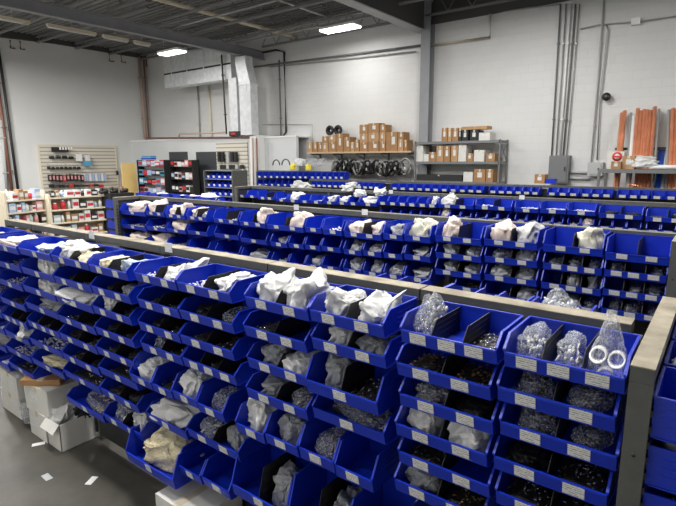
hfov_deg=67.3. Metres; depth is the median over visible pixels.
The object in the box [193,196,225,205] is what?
storage bin
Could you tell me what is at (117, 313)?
storage bin
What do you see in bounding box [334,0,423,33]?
beam
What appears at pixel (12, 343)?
storage bin
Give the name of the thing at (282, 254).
storage bin
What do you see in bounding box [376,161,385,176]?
coil
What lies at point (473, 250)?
plastic bag
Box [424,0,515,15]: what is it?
joist
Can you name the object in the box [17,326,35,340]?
plastic bag
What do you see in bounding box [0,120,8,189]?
conduit
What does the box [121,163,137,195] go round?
board
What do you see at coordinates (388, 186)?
rack
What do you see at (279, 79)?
conduit
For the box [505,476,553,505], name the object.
pile
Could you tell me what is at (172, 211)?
plastic bag
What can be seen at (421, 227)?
plastic bag
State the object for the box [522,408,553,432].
plastic bag
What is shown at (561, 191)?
storage bin
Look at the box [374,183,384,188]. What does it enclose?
storage bin
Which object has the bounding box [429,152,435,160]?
carton
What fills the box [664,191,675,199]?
storage bin
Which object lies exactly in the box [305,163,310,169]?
cloth
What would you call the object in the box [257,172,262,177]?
storage bin
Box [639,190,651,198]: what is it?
storage bin
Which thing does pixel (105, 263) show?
plastic bag
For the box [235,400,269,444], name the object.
storage bin
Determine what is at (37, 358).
storage bin
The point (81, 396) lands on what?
storage bin
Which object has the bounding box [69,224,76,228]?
box
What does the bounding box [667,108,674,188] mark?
tube
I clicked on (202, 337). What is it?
pile
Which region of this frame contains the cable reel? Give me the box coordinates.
[326,125,341,134]
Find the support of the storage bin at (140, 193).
attached to the rack at (640, 327)
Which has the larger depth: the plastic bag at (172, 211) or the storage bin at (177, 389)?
the plastic bag at (172, 211)
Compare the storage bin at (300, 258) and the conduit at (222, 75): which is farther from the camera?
the conduit at (222, 75)
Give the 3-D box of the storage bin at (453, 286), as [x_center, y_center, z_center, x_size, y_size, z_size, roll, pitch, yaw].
[0.647,0.248,2.502,0.278,0.117,0.341,8,13,36]
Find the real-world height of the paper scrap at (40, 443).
0.002 m
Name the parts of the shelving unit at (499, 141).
post, post, post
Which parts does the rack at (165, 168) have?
panel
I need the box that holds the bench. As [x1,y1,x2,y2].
[596,168,675,190]
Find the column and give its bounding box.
[418,0,434,173]
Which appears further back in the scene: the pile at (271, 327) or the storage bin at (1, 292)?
the storage bin at (1, 292)
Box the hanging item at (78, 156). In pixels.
[76,153,81,160]
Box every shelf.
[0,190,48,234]
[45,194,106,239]
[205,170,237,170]
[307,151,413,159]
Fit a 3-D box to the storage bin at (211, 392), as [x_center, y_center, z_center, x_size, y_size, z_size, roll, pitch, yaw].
[-0.641,0.844,3.003,0.236,0.152,0.301,8,13,36]
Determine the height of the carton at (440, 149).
0.431 m
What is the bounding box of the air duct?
[163,49,240,130]
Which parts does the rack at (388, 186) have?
rail, louvred panel, louvred panel, rail, rail, louvred panel, louvred panel, rail, rail, louvred panel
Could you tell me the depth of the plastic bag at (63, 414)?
4.37 m
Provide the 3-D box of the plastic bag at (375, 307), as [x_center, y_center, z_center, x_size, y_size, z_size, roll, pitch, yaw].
[0.202,0.241,2.259,0.174,0.165,0.248,7,13,32]
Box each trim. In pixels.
[0,29,141,53]
[57,44,145,57]
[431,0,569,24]
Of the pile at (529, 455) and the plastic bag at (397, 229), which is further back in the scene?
the plastic bag at (397, 229)
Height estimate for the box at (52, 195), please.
0.180 m
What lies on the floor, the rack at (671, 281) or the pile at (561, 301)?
the rack at (671, 281)
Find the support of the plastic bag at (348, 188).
on the rack at (278, 189)
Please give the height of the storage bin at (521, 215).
0.134 m
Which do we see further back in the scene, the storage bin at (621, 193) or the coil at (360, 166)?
the coil at (360, 166)
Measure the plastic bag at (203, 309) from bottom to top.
0.068 m
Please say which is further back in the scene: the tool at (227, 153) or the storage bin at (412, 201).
the tool at (227, 153)
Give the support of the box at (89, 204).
on the shelf at (49, 201)
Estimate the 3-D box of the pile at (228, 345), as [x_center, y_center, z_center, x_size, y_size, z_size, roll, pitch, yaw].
[-0.572,0.522,2.893,0.202,0.045,0.217,8,13,36]
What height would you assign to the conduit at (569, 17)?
3.617 m
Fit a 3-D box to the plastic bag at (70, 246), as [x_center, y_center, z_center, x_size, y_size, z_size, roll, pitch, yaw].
[-1.974,-0.019,3.886,0.284,0.164,0.260,6,12,30]
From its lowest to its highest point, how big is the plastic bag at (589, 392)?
0.086 m
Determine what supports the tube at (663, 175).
on the floor
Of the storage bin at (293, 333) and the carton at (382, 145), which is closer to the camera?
the storage bin at (293, 333)
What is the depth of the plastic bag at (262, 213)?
6.32 m
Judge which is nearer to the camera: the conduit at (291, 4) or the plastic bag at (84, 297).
the plastic bag at (84, 297)
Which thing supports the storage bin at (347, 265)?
attached to the rack at (640, 327)
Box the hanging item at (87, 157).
[85,154,89,160]
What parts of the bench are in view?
leg, leg, leg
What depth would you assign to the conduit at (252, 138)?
18.02 m
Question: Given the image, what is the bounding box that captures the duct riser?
[235,56,258,134]
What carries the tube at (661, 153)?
on the floor
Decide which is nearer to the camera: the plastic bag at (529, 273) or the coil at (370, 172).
the plastic bag at (529, 273)
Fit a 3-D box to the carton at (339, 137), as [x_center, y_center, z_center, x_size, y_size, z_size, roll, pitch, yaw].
[0.157,-3.611,16.648,0.263,0.578,0.363,8,13,36]
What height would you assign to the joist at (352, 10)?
0.620 m
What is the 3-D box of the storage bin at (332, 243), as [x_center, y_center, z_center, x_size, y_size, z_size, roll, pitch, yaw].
[0.024,-0.110,5.782,0.268,0.152,0.361,8,13,36]
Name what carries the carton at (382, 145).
on the wall shelf at (359, 152)
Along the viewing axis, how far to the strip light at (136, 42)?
17.40 m
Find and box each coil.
[331,159,339,170]
[335,158,345,170]
[340,158,349,171]
[346,162,351,172]
[349,158,358,174]
[352,161,361,176]
[357,161,366,174]
[362,160,371,173]
[367,163,374,174]
[372,160,380,172]
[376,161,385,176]
[380,161,390,176]
[384,161,395,176]
[390,160,398,171]
[395,162,404,174]
[399,157,411,174]
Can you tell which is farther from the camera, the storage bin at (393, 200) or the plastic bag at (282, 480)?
the storage bin at (393, 200)
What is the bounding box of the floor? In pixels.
[0,242,168,505]
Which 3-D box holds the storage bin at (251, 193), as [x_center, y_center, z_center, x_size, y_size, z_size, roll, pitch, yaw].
[-1.730,-1.269,10.911,0.289,0.152,0.341,8,13,36]
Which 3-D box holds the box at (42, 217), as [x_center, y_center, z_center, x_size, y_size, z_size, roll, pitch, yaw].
[-8.261,-0.960,14.153,0.223,0.225,0.144,5,12,25]
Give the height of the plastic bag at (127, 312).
0.074 m
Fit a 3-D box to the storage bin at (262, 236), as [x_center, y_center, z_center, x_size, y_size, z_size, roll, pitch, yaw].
[-0.963,-0.219,6.522,0.468,0.152,0.361,8,13,36]
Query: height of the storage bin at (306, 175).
0.202 m
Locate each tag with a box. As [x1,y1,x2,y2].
[88,230,94,238]
[165,242,172,252]
[362,209,367,214]
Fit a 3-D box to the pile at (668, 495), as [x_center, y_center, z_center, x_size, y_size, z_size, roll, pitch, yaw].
[1.147,0.818,1.565,0.251,0.050,0.239,8,13,36]
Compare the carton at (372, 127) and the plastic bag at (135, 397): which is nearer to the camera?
the plastic bag at (135, 397)
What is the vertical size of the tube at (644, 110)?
3.511 m
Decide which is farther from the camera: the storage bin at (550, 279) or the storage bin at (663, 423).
the storage bin at (550, 279)
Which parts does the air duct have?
down leg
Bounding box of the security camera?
[602,93,610,100]
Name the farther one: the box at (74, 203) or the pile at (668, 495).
the box at (74, 203)
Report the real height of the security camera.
0.190 m
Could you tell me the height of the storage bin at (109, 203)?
0.132 m
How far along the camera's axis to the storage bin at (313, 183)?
14.85 m
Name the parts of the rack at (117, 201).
post, rail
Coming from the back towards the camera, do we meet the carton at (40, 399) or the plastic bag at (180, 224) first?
the plastic bag at (180, 224)
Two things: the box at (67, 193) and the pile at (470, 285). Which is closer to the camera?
the pile at (470, 285)
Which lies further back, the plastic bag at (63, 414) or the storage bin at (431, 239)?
the storage bin at (431, 239)
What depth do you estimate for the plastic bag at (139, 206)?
7.99 m
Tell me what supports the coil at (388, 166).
hanging from the rack at (410, 156)
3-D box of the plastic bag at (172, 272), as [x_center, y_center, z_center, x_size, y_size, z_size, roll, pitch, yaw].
[-0.933,0.111,3.119,0.207,0.150,0.254,5,12,26]
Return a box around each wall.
[0,38,150,193]
[145,0,675,188]
[250,135,308,185]
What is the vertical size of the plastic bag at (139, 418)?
0.160 m
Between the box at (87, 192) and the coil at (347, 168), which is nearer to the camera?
the box at (87, 192)
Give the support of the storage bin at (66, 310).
attached to the rack at (110, 431)
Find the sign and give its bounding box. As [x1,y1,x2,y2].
[51,146,71,151]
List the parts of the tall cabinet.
panel, panel, panel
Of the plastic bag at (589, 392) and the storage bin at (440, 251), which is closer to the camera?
the plastic bag at (589, 392)
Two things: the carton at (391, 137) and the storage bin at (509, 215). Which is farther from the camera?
the carton at (391, 137)
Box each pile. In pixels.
[7,259,23,265]
[7,276,27,284]
[10,295,26,304]
[16,345,39,355]
[17,362,38,373]
[38,337,68,349]
[67,311,86,320]
[72,351,87,359]
[73,369,107,386]
[86,319,97,327]
[87,336,102,346]
[105,343,121,352]
[109,365,135,382]
[110,384,126,395]
[123,331,136,339]
[150,297,159,303]
[162,378,174,390]
[167,302,179,308]
[170,326,180,333]
[170,345,186,355]
[190,279,206,286]
[190,330,214,341]
[208,359,221,368]
[216,336,238,350]
[255,321,278,332]
[351,377,380,401]
[409,353,445,372]
[409,443,445,466]
[446,484,486,505]
[454,362,493,385]
[454,394,497,419]
[462,282,479,288]
[474,333,498,349]
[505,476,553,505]
[556,456,609,493]
[560,495,613,505]
[664,492,675,500]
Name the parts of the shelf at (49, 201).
panel, shelf, shelf, shelf, panel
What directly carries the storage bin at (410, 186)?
attached to the rack at (388, 186)
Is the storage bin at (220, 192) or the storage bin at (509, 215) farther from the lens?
the storage bin at (220, 192)
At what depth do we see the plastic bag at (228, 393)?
2.99 m
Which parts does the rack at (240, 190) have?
post, rail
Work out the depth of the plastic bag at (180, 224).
7.36 m
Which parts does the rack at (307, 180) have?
rail, louvred panel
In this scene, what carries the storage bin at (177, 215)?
attached to the rack at (640, 327)
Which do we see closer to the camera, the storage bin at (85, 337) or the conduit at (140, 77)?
the storage bin at (85, 337)
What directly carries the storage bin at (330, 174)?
attached to the rack at (307, 180)
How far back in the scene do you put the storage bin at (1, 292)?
4.70 m
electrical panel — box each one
[548,155,571,182]
[587,162,604,175]
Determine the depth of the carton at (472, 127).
13.62 m
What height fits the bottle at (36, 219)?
0.280 m
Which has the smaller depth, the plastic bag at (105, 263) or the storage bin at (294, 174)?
the plastic bag at (105, 263)
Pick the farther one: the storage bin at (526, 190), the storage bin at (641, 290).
the storage bin at (526, 190)
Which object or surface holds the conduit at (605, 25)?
attached to the wall at (505, 82)
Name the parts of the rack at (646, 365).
post, rail, louvred panel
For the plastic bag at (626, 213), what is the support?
in the storage bin at (621, 209)
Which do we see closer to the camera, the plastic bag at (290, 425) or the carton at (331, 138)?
the plastic bag at (290, 425)
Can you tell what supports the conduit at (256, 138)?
attached to the wall at (270, 148)
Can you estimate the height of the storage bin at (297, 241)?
0.152 m
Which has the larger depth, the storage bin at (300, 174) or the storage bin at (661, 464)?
the storage bin at (300, 174)
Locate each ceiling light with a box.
[157,22,186,55]
[319,2,361,33]
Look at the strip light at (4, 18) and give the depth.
14.28 m
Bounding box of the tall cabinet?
[203,170,247,201]
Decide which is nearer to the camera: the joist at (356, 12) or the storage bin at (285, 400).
the storage bin at (285, 400)
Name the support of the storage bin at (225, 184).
on the tall cabinet
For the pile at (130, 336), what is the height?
0.044 m
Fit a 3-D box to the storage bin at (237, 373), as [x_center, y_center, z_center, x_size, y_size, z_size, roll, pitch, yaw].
[-0.650,0.620,2.983,0.467,0.117,0.296,8,13,36]
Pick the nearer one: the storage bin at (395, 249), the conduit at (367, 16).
the storage bin at (395, 249)
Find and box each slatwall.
[37,144,118,191]
[216,142,248,185]
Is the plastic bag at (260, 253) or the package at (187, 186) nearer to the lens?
the plastic bag at (260, 253)
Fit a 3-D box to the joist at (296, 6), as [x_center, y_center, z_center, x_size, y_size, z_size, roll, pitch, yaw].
[-2.004,-6.918,14.081,6.211,0.620,0.100,8,13,36]
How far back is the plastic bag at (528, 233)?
4.40 m
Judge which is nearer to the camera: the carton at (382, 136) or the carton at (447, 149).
the carton at (447, 149)
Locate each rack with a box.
[4,219,642,505]
[101,192,133,233]
[112,195,144,252]
[137,160,170,192]
[140,196,675,336]
[169,160,200,195]
[234,185,266,207]
[251,186,675,229]
[256,170,347,191]
[309,179,675,207]
[340,156,413,176]
[615,147,665,149]
[616,296,675,505]
[665,236,675,297]
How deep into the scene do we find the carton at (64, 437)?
4.38 m
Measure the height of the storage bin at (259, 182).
0.202 m
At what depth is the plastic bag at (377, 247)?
5.38 m
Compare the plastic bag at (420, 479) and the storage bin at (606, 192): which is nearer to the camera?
the plastic bag at (420, 479)
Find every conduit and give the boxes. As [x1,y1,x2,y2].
[0,52,18,188]
[0,82,12,190]
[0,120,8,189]
[79,0,103,8]
[137,57,146,138]
[143,57,149,136]
[145,136,249,138]
[153,0,297,38]
[169,0,281,28]
[178,132,225,137]
[197,86,200,136]
[208,86,212,136]
[221,55,226,133]
[235,15,372,43]
[252,138,254,185]
[253,44,420,67]
[256,138,257,169]
[262,49,286,135]
[262,124,312,141]
[270,51,415,67]
[278,60,281,135]
[279,0,340,20]
[430,14,490,46]
[499,3,559,12]
[551,4,560,154]
[555,4,566,154]
[559,4,571,154]
[562,4,575,154]
[566,4,579,154]
[569,177,589,179]
[570,171,586,173]
[580,15,675,29]
[590,0,604,161]
[596,25,608,159]
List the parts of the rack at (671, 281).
rail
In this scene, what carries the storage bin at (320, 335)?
attached to the rack at (110, 431)
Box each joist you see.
[0,0,91,33]
[36,0,149,42]
[74,17,189,48]
[106,0,143,11]
[109,21,225,54]
[140,29,256,59]
[152,0,237,22]
[195,0,330,31]
[229,0,363,40]
[261,9,391,47]
[398,0,423,4]
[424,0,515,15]
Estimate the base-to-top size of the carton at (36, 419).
0.252 m
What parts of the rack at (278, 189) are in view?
rail, louvred panel, rail, louvred panel, rail, louvred panel, louvred panel, rail, louvred panel, rail, louvred panel, rail, louvred panel, rail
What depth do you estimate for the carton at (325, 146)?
16.88 m
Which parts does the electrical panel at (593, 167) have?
door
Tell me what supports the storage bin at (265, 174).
attached to the rack at (307, 180)
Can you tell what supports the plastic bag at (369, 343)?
in the storage bin at (320, 335)
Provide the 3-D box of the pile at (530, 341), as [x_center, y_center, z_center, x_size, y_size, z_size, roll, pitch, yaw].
[0.720,0.325,1.865,0.108,0.126,0.198,7,13,36]
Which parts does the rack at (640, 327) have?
rail, louvred panel, rail, louvred panel, louvred panel, rail, louvred panel, rail, louvred panel, rail, post, louvred panel, rail, rail, louvred panel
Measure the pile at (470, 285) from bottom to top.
0.055 m
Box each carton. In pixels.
[0,366,25,399]
[0,387,29,419]
[19,374,65,385]
[24,380,78,417]
[29,409,48,443]
[40,415,99,452]
[155,480,241,505]
[307,142,312,151]
[313,142,318,151]
[318,142,321,151]
[322,136,327,142]
[322,143,328,151]
[328,135,335,141]
[328,142,335,151]
[336,134,348,151]
[344,137,355,151]
[350,142,354,151]
[355,140,359,151]
[359,124,367,133]
[360,134,367,142]
[360,142,367,150]
[368,123,384,132]
[368,133,378,141]
[368,141,378,150]
[379,133,385,141]
[379,142,385,150]
[380,124,391,132]
[386,132,397,150]
[398,132,409,139]
[398,139,404,150]
[404,140,412,150]
[416,146,428,160]
[417,174,462,180]
[423,154,428,160]
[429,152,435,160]
[436,146,443,160]
[441,128,447,140]
[444,146,450,160]
[448,128,451,140]
[451,146,458,160]
[452,128,458,140]
[458,145,471,160]
[459,128,461,140]
[461,126,491,129]
[462,130,469,140]
[463,172,473,181]
[466,153,473,160]
[470,130,483,140]
[474,150,489,160]
[474,169,485,181]
[479,132,495,139]
[486,153,498,160]
[486,169,497,181]
[534,174,547,183]
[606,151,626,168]
[611,161,621,168]
[621,156,635,168]
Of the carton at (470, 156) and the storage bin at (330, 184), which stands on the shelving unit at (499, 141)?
the carton at (470, 156)
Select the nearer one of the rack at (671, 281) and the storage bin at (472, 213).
the rack at (671, 281)
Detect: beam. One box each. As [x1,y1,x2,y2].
[0,0,265,60]
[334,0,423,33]
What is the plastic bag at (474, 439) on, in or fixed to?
in the storage bin at (441, 442)
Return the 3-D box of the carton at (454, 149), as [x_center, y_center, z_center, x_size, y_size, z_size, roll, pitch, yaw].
[3.337,-2.780,14.201,0.192,0.432,0.403,8,13,36]
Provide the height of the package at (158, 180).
0.253 m
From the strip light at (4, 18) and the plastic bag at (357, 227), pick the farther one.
the strip light at (4, 18)
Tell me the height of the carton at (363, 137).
0.267 m
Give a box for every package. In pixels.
[83,160,91,165]
[139,178,146,183]
[146,160,153,165]
[156,178,160,184]
[157,187,164,192]
[178,173,184,178]
[186,185,192,191]
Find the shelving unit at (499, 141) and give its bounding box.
[414,139,508,183]
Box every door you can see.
[169,152,187,159]
[196,152,216,193]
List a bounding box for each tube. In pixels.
[613,112,622,186]
[616,110,626,186]
[626,112,631,181]
[626,115,634,186]
[630,108,639,186]
[634,110,642,187]
[637,109,645,187]
[640,109,648,187]
[643,110,652,187]
[647,106,656,187]
[650,165,675,168]
[652,109,659,187]
[654,150,664,187]
[661,150,665,187]
[664,109,670,187]
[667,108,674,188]
[672,109,675,188]
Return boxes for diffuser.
[158,50,185,55]
[319,24,360,33]
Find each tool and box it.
[217,151,220,161]
[221,151,224,161]
[226,151,229,161]
[230,151,233,161]
[234,151,237,161]
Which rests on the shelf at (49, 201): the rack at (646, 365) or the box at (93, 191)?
the box at (93, 191)
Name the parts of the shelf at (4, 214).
panel, panel, shelf, shelf, panel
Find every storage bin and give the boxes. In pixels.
[0,226,24,234]
[0,232,48,254]
[0,252,34,272]
[0,269,31,291]
[0,284,9,301]
[0,288,33,311]
[0,302,9,318]
[0,318,8,335]
[0,345,10,352]
[0,350,15,370]
[2,306,34,329]
[4,322,35,346]
[6,338,39,363]
[8,354,52,379]
[18,236,71,261]
[21,258,62,282]
[22,276,58,301]
[25,293,66,319]
[27,311,65,338]
[29,329,69,358]
[31,348,70,379]
[50,242,124,270]
[53,266,101,293]
[56,285,96,313]
[57,305,101,335]
[59,324,101,354]
[62,343,104,375]
[63,361,103,393]
[66,384,114,423]
[88,250,163,280]
[90,275,153,304]
[92,295,148,325]
[94,316,146,347]
[96,336,156,369]
[98,356,146,390]
[100,377,163,412]
[103,401,161,440]
[105,199,112,207]
[106,210,113,217]
[107,220,114,228]
[119,202,149,216]
[120,216,158,230]
[123,232,156,239]
[125,424,215,489]
[129,361,171,390]
[134,256,213,290]
[135,192,156,195]
[137,285,193,318]
[138,310,189,342]
[140,332,187,365]
[145,202,182,216]
[146,218,176,231]
[146,396,192,439]
[148,193,175,200]
[148,234,181,242]
[151,362,188,399]
[160,193,187,201]
[165,205,199,219]
[166,221,201,233]
[167,235,199,246]
[171,368,215,408]
[172,194,198,202]
[176,263,267,303]
[178,295,257,333]
[179,321,261,360]
[179,440,219,484]
[181,195,201,203]
[182,345,259,385]
[186,206,225,221]
[186,412,269,461]
[187,221,225,236]
[188,236,227,250]
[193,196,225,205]
[196,378,249,422]
[201,452,236,499]
[211,172,223,178]
[212,181,217,186]
[213,208,255,224]
[214,224,255,239]
[215,240,257,254]
[217,172,226,178]
[217,181,223,186]
[218,189,227,195]
[222,173,228,178]
[223,181,229,187]
[223,189,231,195]
[231,444,310,505]
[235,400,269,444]
[239,210,284,228]
[240,228,283,244]
[241,244,285,259]
[243,309,316,352]
[244,277,342,321]
[246,340,327,386]
[246,371,316,420]
[247,190,267,197]
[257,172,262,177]
[257,180,263,184]
[258,191,284,199]
[262,172,268,177]
[263,180,269,185]
[264,409,303,456]
[266,213,317,232]
[268,172,274,177]
[269,180,275,185]
[270,231,299,247]
[271,248,304,262]
[274,172,280,177]
[276,180,282,185]
[276,193,291,201]
[280,172,285,177]
[282,180,288,185]
[286,172,291,177]
[287,194,306,202]
[288,180,294,185]
[288,232,317,249]
[288,463,363,505]
[289,250,319,264]
[291,172,297,177]
[297,172,303,178]
[298,418,350,472]
[299,194,316,202]
[303,172,310,178]
[305,215,339,233]
[305,234,331,250]
[305,251,334,267]
[305,351,404,415]
[308,284,417,337]
[310,172,315,178]
[310,195,327,203]
[311,181,316,186]
[311,322,404,368]
[312,394,400,444]
[316,172,321,178]
[316,181,324,186]
[321,172,327,178]
[321,235,351,252]
[322,181,331,186]
[322,216,359,235]
[322,253,354,271]
[323,195,344,204]
[327,172,333,178]
[327,181,335,186]
[333,172,339,178]
[334,432,401,492]
[336,195,348,204]
[338,182,345,187]
[339,172,349,178]
[343,238,364,255]
[343,256,377,274]
[344,218,390,240]
[348,196,365,205]
[351,475,425,505]
[357,182,366,187]
[359,196,384,206]
[362,182,371,188]
[363,240,394,257]
[363,258,396,275]
[368,183,374,188]
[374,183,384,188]
[375,273,432,285]
[378,195,395,204]
[380,208,398,212]
[383,219,413,240]
[383,240,411,259]
[383,259,417,279]
[388,195,402,205]
[390,208,404,212]
[391,183,403,189]
[394,462,500,505]
[395,405,499,466]
[396,343,503,400]
[397,436,499,497]
[398,196,413,205]
[398,276,452,287]
[398,376,503,434]
[399,183,408,189]
[400,299,523,364]
[401,209,416,213]
[404,222,440,242]
[404,242,437,262]
[404,261,444,283]
[407,184,415,189]
[407,196,425,206]
[410,209,426,214]
[415,184,424,190]
[417,196,431,206]
[420,209,438,215]
[424,184,434,190]
[427,197,441,207]
[432,184,444,190]
[435,221,494,245]
[435,242,485,262]
[435,258,487,280]
[437,197,479,208]
[439,209,456,216]
[440,185,449,191]
[445,283,508,297]
[449,185,458,191]
[449,209,466,217]
[455,277,489,291]
[458,185,468,191]
[460,210,478,218]
[467,185,478,192]
[475,185,487,192]
[475,198,518,210]
[475,211,492,218]
[475,288,541,302]
[484,223,549,250]
[484,246,544,267]
[484,262,543,286]
[484,281,544,300]
[486,211,502,219]
[489,186,498,192]
[492,434,619,505]
[495,471,617,505]
[496,365,627,432]
[497,186,508,193]
[497,212,514,220]
[499,402,625,470]
[503,316,640,394]
[505,186,516,193]
[514,187,522,193]
[514,200,542,212]
[514,213,532,221]
[522,187,531,194]
[523,296,598,319]
[526,213,543,222]
[531,187,542,194]
[539,201,570,213]
[540,289,603,312]
[541,214,557,223]
[541,269,603,295]
[543,226,612,256]
[543,251,605,275]
[547,187,558,195]
[552,215,567,224]
[558,188,569,195]
[567,202,600,215]
[567,215,584,225]
[569,188,581,195]
[580,188,591,196]
[580,216,598,226]
[591,189,602,196]
[599,204,646,219]
[599,218,615,227]
[600,295,658,321]
[602,189,614,197]
[602,276,666,302]
[604,251,668,282]
[605,233,673,265]
[612,219,629,228]
[617,189,628,197]
[626,219,644,229]
[628,190,639,197]
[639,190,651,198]
[642,480,675,505]
[644,434,675,494]
[646,207,675,222]
[646,221,662,231]
[650,366,675,444]
[651,190,664,198]
[661,222,675,232]
[663,340,675,367]
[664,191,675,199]
[671,326,675,340]
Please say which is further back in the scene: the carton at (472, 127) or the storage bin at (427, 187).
the carton at (472, 127)
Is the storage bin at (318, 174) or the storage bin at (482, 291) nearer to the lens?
the storage bin at (482, 291)
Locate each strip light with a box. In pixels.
[0,10,30,24]
[46,22,96,36]
[102,33,128,42]
[133,22,150,46]
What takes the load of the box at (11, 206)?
on the shelf at (4, 214)
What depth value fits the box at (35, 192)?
13.87 m
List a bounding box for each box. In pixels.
[7,203,15,212]
[8,193,18,199]
[10,215,18,218]
[13,189,23,199]
[16,202,25,211]
[16,204,21,211]
[21,215,29,220]
[23,191,28,198]
[29,189,40,198]
[29,205,35,210]
[31,201,42,209]
[37,214,46,222]
[48,191,54,197]
[52,215,60,222]
[53,190,59,196]
[63,211,70,221]
[64,190,73,196]
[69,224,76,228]
[70,199,78,208]
[70,213,77,221]
[73,190,80,195]
[76,213,83,220]
[79,200,85,207]
[82,210,90,219]
[84,189,90,195]
[86,200,93,207]
[89,226,97,231]
[90,213,96,219]
[91,189,96,195]
[95,211,103,218]
[96,223,102,231]
[229,131,245,135]
[545,179,556,183]
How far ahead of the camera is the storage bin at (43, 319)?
4.24 m
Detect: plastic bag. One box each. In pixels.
[0,235,37,247]
[0,333,11,345]
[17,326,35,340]
[35,241,64,253]
[38,258,67,274]
[38,278,62,293]
[40,298,63,312]
[42,354,67,368]
[49,402,77,424]
[54,287,99,305]
[59,239,98,257]
[69,329,83,339]
[73,406,90,417]
[78,251,101,262]
[92,359,101,367]
[93,395,113,411]
[99,255,129,267]
[103,296,120,310]
[107,321,122,332]
[116,407,132,419]
[120,258,148,271]
[122,282,145,294]
[124,307,135,316]
[126,201,151,212]
[128,347,142,360]
[129,388,152,403]
[130,230,153,239]
[132,411,150,431]
[138,356,169,380]
[143,427,203,473]
[148,198,167,211]
[149,397,200,429]
[152,233,175,242]
[153,315,168,327]
[164,257,209,280]
[170,205,182,213]
[172,219,196,229]
[179,368,212,398]
[181,203,195,214]
[192,207,208,215]
[196,303,217,315]
[201,193,221,199]
[201,419,226,433]
[211,391,231,408]
[214,271,255,292]
[227,424,247,451]
[247,398,277,432]
[249,248,270,258]
[256,267,295,301]
[257,207,278,223]
[261,342,292,365]
[261,374,289,397]
[272,459,300,505]
[278,413,309,445]
[282,349,320,375]
[283,267,334,308]
[289,211,313,227]
[290,192,305,199]
[291,158,305,165]
[291,180,311,187]
[295,392,311,404]
[312,253,328,265]
[323,433,341,459]
[324,287,366,316]
[325,353,356,389]
[327,195,339,201]
[328,326,353,345]
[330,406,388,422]
[334,485,362,505]
[339,195,350,201]
[341,183,353,191]
[346,182,359,187]
[349,219,371,232]
[350,239,367,250]
[350,257,368,269]
[354,189,366,196]
[355,333,398,355]
[358,289,406,324]
[363,196,377,202]
[368,241,385,252]
[371,258,388,272]
[372,221,384,234]
[374,187,386,195]
[389,260,407,275]
[391,223,403,234]
[404,465,441,492]
[407,388,445,436]
[409,217,438,236]
[412,246,431,256]
[413,266,433,278]
[414,296,447,334]
[421,383,447,401]
[431,196,439,203]
[440,194,458,204]
[441,208,452,215]
[442,215,462,236]
[443,243,459,253]
[444,259,459,270]
[447,421,490,452]
[464,262,483,273]
[465,245,483,256]
[490,219,516,240]
[490,263,512,276]
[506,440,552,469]
[515,249,537,260]
[515,266,538,280]
[516,222,544,242]
[516,285,538,298]
[518,374,548,394]
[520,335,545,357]
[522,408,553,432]
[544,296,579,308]
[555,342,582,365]
[566,292,580,305]
[567,272,582,286]
[570,425,613,444]
[577,227,604,248]
[581,385,612,408]
[582,216,593,224]
[587,275,603,288]
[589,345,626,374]
[604,211,618,213]
[625,212,641,215]
[628,155,659,167]
[661,441,675,450]
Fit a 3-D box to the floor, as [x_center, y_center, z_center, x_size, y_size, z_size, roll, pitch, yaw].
[-2.650,0.680,10.029,28.000,0.100,16.300,8,13,36]
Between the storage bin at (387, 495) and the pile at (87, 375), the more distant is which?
the pile at (87, 375)
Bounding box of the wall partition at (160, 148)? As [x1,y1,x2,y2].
[130,135,266,192]
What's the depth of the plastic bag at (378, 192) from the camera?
9.01 m
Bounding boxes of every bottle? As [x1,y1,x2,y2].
[34,213,38,222]
[52,203,58,209]
[60,200,65,208]
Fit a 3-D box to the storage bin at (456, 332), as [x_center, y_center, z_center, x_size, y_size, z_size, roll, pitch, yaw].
[0.496,0.305,2.039,0.400,0.117,0.296,8,13,36]
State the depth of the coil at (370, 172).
15.97 m
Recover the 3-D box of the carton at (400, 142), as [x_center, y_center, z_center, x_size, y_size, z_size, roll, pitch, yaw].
[1.978,-3.247,15.313,0.184,0.335,0.363,8,13,36]
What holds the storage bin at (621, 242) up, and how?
attached to the rack at (640, 327)
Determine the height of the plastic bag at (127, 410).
0.125 m
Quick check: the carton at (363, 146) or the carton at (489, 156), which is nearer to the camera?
the carton at (489, 156)
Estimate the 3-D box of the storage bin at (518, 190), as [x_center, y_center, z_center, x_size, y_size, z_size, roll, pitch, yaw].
[4.067,-1.400,11.351,0.176,0.152,0.291,8,13,36]
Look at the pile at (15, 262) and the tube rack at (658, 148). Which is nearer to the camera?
the pile at (15, 262)
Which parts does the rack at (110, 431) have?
rail, rail, louvred panel, louvred panel, rail, rail, louvred panel, rail, post, rail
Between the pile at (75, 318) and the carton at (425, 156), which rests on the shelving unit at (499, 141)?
the carton at (425, 156)
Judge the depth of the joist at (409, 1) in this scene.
13.04 m
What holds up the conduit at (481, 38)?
attached to the wall at (505, 82)
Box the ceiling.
[0,0,352,53]
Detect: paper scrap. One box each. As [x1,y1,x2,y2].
[32,441,44,446]
[41,473,52,480]
[85,476,97,484]
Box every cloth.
[290,163,295,169]
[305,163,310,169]
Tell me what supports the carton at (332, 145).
on the wall shelf at (359, 152)
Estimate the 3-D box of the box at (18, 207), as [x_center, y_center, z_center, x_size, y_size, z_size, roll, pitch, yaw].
[-8.542,-1.189,13.503,0.223,0.197,0.114,5,12,25]
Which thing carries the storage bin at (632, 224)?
attached to the rack at (278, 189)
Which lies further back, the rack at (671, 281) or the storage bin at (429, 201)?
the storage bin at (429, 201)
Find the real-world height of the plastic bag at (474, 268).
0.130 m
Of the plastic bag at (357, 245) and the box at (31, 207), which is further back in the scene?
the box at (31, 207)
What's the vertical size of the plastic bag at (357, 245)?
0.154 m

